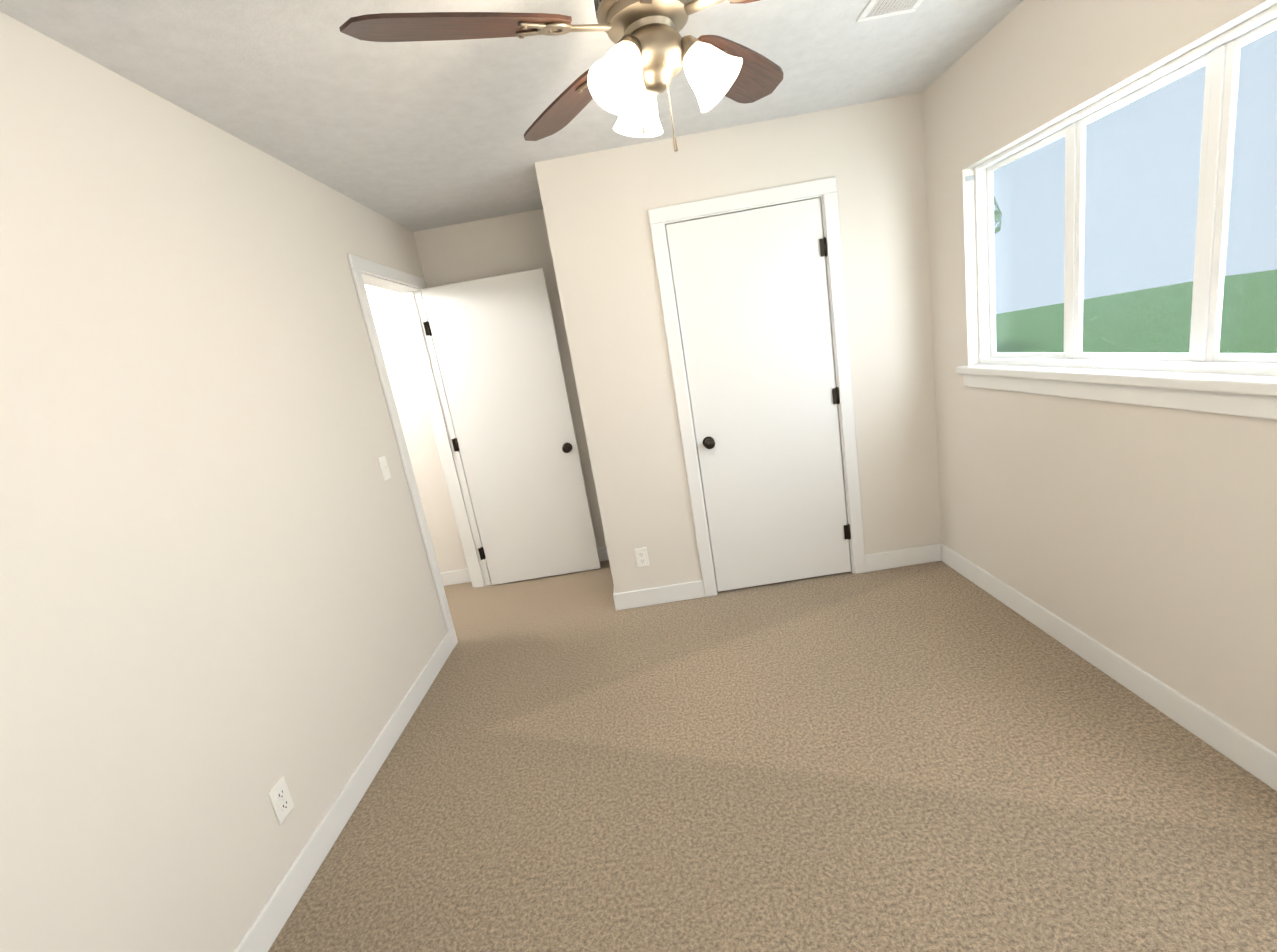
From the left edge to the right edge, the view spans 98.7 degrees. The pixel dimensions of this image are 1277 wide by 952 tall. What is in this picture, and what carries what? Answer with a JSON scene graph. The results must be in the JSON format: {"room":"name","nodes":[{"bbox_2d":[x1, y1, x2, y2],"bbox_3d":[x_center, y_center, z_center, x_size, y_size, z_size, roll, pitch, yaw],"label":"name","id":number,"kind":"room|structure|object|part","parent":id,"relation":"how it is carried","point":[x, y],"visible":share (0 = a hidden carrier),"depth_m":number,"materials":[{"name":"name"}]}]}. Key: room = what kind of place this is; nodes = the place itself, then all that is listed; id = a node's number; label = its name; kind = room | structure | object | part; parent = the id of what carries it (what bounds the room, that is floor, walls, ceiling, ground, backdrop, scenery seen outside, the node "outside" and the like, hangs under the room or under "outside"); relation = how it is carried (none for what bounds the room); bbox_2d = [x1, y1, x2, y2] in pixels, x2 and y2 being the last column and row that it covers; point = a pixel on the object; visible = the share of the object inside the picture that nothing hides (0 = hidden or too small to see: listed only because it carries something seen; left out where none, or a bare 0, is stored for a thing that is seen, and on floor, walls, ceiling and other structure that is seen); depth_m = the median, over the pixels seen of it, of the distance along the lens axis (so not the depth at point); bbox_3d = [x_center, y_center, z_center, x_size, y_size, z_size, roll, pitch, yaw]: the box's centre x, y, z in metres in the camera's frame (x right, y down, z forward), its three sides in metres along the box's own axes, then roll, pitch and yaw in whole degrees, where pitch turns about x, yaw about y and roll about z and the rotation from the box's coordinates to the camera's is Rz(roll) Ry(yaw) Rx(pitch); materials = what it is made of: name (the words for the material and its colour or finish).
{"room":"empty bedroom","nodes":[
{"label":"empty bedroom","id":0,"kind":"room"},
{"bbox_2d":[0,11,446,951],"bbox_3d":[-1.307,0.046,1.843,0.120,2.420,4.020,-9,13,2],"label":"wall","id":1,"kind":"structure","parent":0,"point":[220,613],"depth_m":1.48,"materials":[{"name":"paint"}]},
{"bbox_2d":[268,776,293,823],"bbox_3d":[-1.094,0.994,1.681,0.009,0.114,0.070,-9,13,2],"label":"electrical outlet","id":2,"kind":"object","parent":1,"relation":"attached to","point":[281,800],"visible":1,"depth_m":1.68,"materials":[{"name":"white plastic"}]},
{"bbox_2d":[233,632,453,951],"bbox_3d":[-1.051,1.246,1.672,0.014,0.105,2.910,-9,13,2],"label":"baseboard","id":3,"kind":"structure","parent":1,"relation":"attached to","point":[260,936],"depth_m":1.88,"materials":[{"name":"white paint"}]},
{"bbox_2d":[378,455,390,480],"bbox_3d":[-1.223,-0.039,2.655,0.020,0.114,0.070,-9,13,2],"label":"light switch","id":4,"kind":"object","parent":1,"relation":"attached to","point":[383,464],"visible":1,"depth_m":2.65,"materials":[{"name":"white plastic"}]},
{"bbox_2d":[421,268,600,584],"bbox_3d":[-0.833,-0.263,3.676,0.811,2.029,0.177,-9,13,2],"label":"hall door","id":5,"kind":"structure","parent":1,"relation":"in","point":[514,442],"depth_m":3.64,"materials":[{"name":"white paint"}]},
{"bbox_2d":[364,209,605,572],"bbox_3d":[-0.724,-0.510,3.842,4.620,2.420,0.120,-9,13,2],"label":"wall","id":6,"kind":"structure","parent":0,"point":[485,248],"depth_m":3.67,"materials":[{"name":"paint"}]},
{"bbox_2d":[440,568,470,585],"bbox_3d":[-1.927,0.842,4.077,1.500,0.105,0.014,-9,13,2],"label":"baseboard","id":7,"kind":"structure","parent":6,"relation":"attached to","point":[456,576],"depth_m":4.05,"materials":[{"name":"white paint"}]},
{"bbox_2d":[597,547,608,560],"bbox_3d":[-0.600,0.630,4.026,0.950,0.105,0.030,-9,13,2],"label":"baseboard","id":8,"kind":"structure","parent":6,"relation":"attached to","point":[602,551],"depth_m":4.01,"materials":[{"name":"white paint"}]},
{"bbox_2d":[0,0,1023,231],"bbox_3d":[-0.858,-1.284,1.603,4.745,0.100,4.140,-9,13,2],"label":"ceiling","id":9,"kind":"structure","parent":0,"point":[413,136],"depth_m":1.91,"materials":[{"name":"paint"}]},
{"bbox_2d":[339,0,783,151],"bbox_3d":[-0.013,-1.048,1.341,1.305,0.580,1.346,-13,26,-13],"label":"fan","id":10,"kind":"object","parent":9,"relation":"hanging from","point":[409,27],"depth_m":1.29,"materials":[{"name":"brown wood"}]},
{"bbox_3d":[-0.192,-1.136,1.661,0.160,0.020,0.600,-31,22,-27],"label":"main fan arm","id":11,"kind":"part","parent":10,"relation":"part of"},
{"bbox_3d":[0.005,-1.006,0.948,0.160,0.020,0.600,4,13,1],"label":"main fan arm","id":12,"kind":"part","parent":10,"relation":"part of"},
{"bbox_3d":[0.030,-1.054,1.342,0.276,0.517,0.276,-9,13,2],"label":"fan","id":13,"kind":"part","parent":10,"relation":"part of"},
{"bbox_3d":[0.067,-0.968,1.374,0.375,0.142,0.384,-9,13,2],"label":"main fan shade","id":14,"kind":"part","parent":10,"relation":"part of","materials":[{"name":"white glass"}]},
{"bbox_3d":[0.388,-1.124,1.183,0.600,0.020,0.160,-4,1,22],"label":"main fan arm","id":15,"kind":"part","parent":10,"relation":"part of"},
{"bbox_3d":[0.265,-1.205,1.624,0.160,0.020,0.600,-16,5,42],"label":"main fan arm","id":16,"kind":"part","parent":10,"relation":"part of"},
{"bbox_2d":[856,0,923,21],"bbox_3d":[0.850,-1.548,1.740,0.200,0.007,0.300,-9,13,2],"label":"ceiling vent","id":17,"kind":"object","parent":9,"relation":"in","point":[875,9],"visible":1,"depth_m":1.84,"materials":[{"name":"white metal"}]},
{"bbox_2d":[535,92,941,592],"bbox_3d":[0.622,-0.542,2.990,1.900,2.420,0.120,-9,13,2],"label":"wall","id":18,"kind":"structure","parent":0,"point":[598,205],"depth_m":2.85,"materials":[{"name":"paint"}]},
{"bbox_2d":[347,177,865,647],"bbox_3d":[-0.103,-0.331,3.281,2.528,2.121,0.942,-9,13,2],"label":"door frame","id":19,"kind":"structure","parent":18,"relation":"attached to","point":[826,188],"depth_m":2.96,"materials":[{"name":"white paint"}]},
{"bbox_2d":[613,591,620,610],"bbox_3d":[-0.136,0.649,3.600,0.014,0.105,0.814,-9,13,2],"label":"baseboard","id":20,"kind":"structure","parent":18,"relation":"attached to","point":[617,602],"depth_m":3.20,"materials":[{"name":"white paint"}]},
{"bbox_2d":[634,547,648,566],"bbox_3d":[0.020,0.469,3.152,0.070,0.114,0.009,-9,13,2],"label":"electrical outlet","id":21,"kind":"object","parent":18,"relation":"attached to","point":[641,555],"visible":1,"depth_m":3.15,"materials":[{"name":"white plastic"}]},
{"bbox_2d":[613,580,704,609],"bbox_3d":[0.136,0.694,3.203,0.515,0.105,0.018,-9,13,2],"label":"baseboard","id":22,"kind":"structure","parent":18,"relation":"attached to","point":[695,589],"depth_m":3.19,"materials":[{"name":"white paint"}]},
{"bbox_2d":[665,198,850,591],"bbox_3d":[0.701,-0.354,2.957,0.810,2.024,0.106,-9,13,2],"label":"closet door","id":23,"kind":"structure","parent":18,"relation":"in","point":[751,294],"depth_m":2.95,"materials":[{"name":"white paint"}]},
{"bbox_2d":[865,543,940,571],"bbox_3d":[1.509,0.474,3.155,0.425,0.105,0.018,-9,13,2],"label":"baseboard","id":24,"kind":"structure","parent":18,"relation":"attached to","point":[927,553],"depth_m":3.15,"materials":[{"name":"white paint"}]},
{"bbox_2d":[268,560,1276,951],"bbox_3d":[-0.452,1.120,2.154,4.745,0.060,4.140,-9,13,2],"label":"floor","id":25,"kind":"structure","parent":0,"point":[936,756],"depth_m":1.76,"materials":[{"name":"carpet"}]},
{"bbox_2d":[922,0,1276,753],"bbox_3d":[1.626,-0.441,1.807,0.125,2.420,4.140,-9,13,2],"label":"wall","id":26,"kind":"structure","parent":0,"point":[1144,538],"depth_m":1.90,"materials":[{"name":"paint"}]},
{"bbox_2d":[941,543,1276,790],"bbox_3d":[1.747,0.776,1.660,0.014,0.105,3.070,-9,13,2],"label":"baseboard","id":27,"kind":"structure","parent":26,"relation":"attached to","point":[1199,721],"depth_m":1.91,"materials":[{"name":"white paint"}]},
{"bbox_2d":[956,364,1276,419],"bbox_3d":[1.595,-0.313,1.895,0.087,0.097,1.595,-9,13,2],"label":"window sill","id":28,"kind":"structure","parent":26,"relation":"attached to","point":[1255,396],"depth_m":1.70,"materials":[{"name":"white paint"}]},
{"bbox_2d":[965,4,1276,375],"bbox_3d":[1.574,-0.783,1.788,0.108,0.865,1.505,-9,13,2],"label":"window","id":29,"kind":"structure","parent":26,"relation":"in","point":[1218,57],"depth_m":1.67,"materials":[{"name":"white plastic"}]},
{"label":"outside","id":30,"kind":"structure","parent":0,"visible":0},
{"bbox_2d":[996,270,1276,352],"bbox_3d":[23.783,-5.697,15.941,44.375,0.100,57.000,-9,13,2],"label":"ground","id":31,"kind":"structure","parent":30,"point":[1241,283],"depth_m":19.13,"materials":[{"name":"green plant"}]},
{"bbox_2d":[994,196,1001,233],"bbox_3d":[6.598,-6.443,14.112,4.870,7.724,3.872,-9,13,2],"label":"tree","id":32,"kind":"object","parent":31,"relation":"on","point":[996,213],"depth_m":13.49,"materials":[{"name":"green plant"}]}
]}

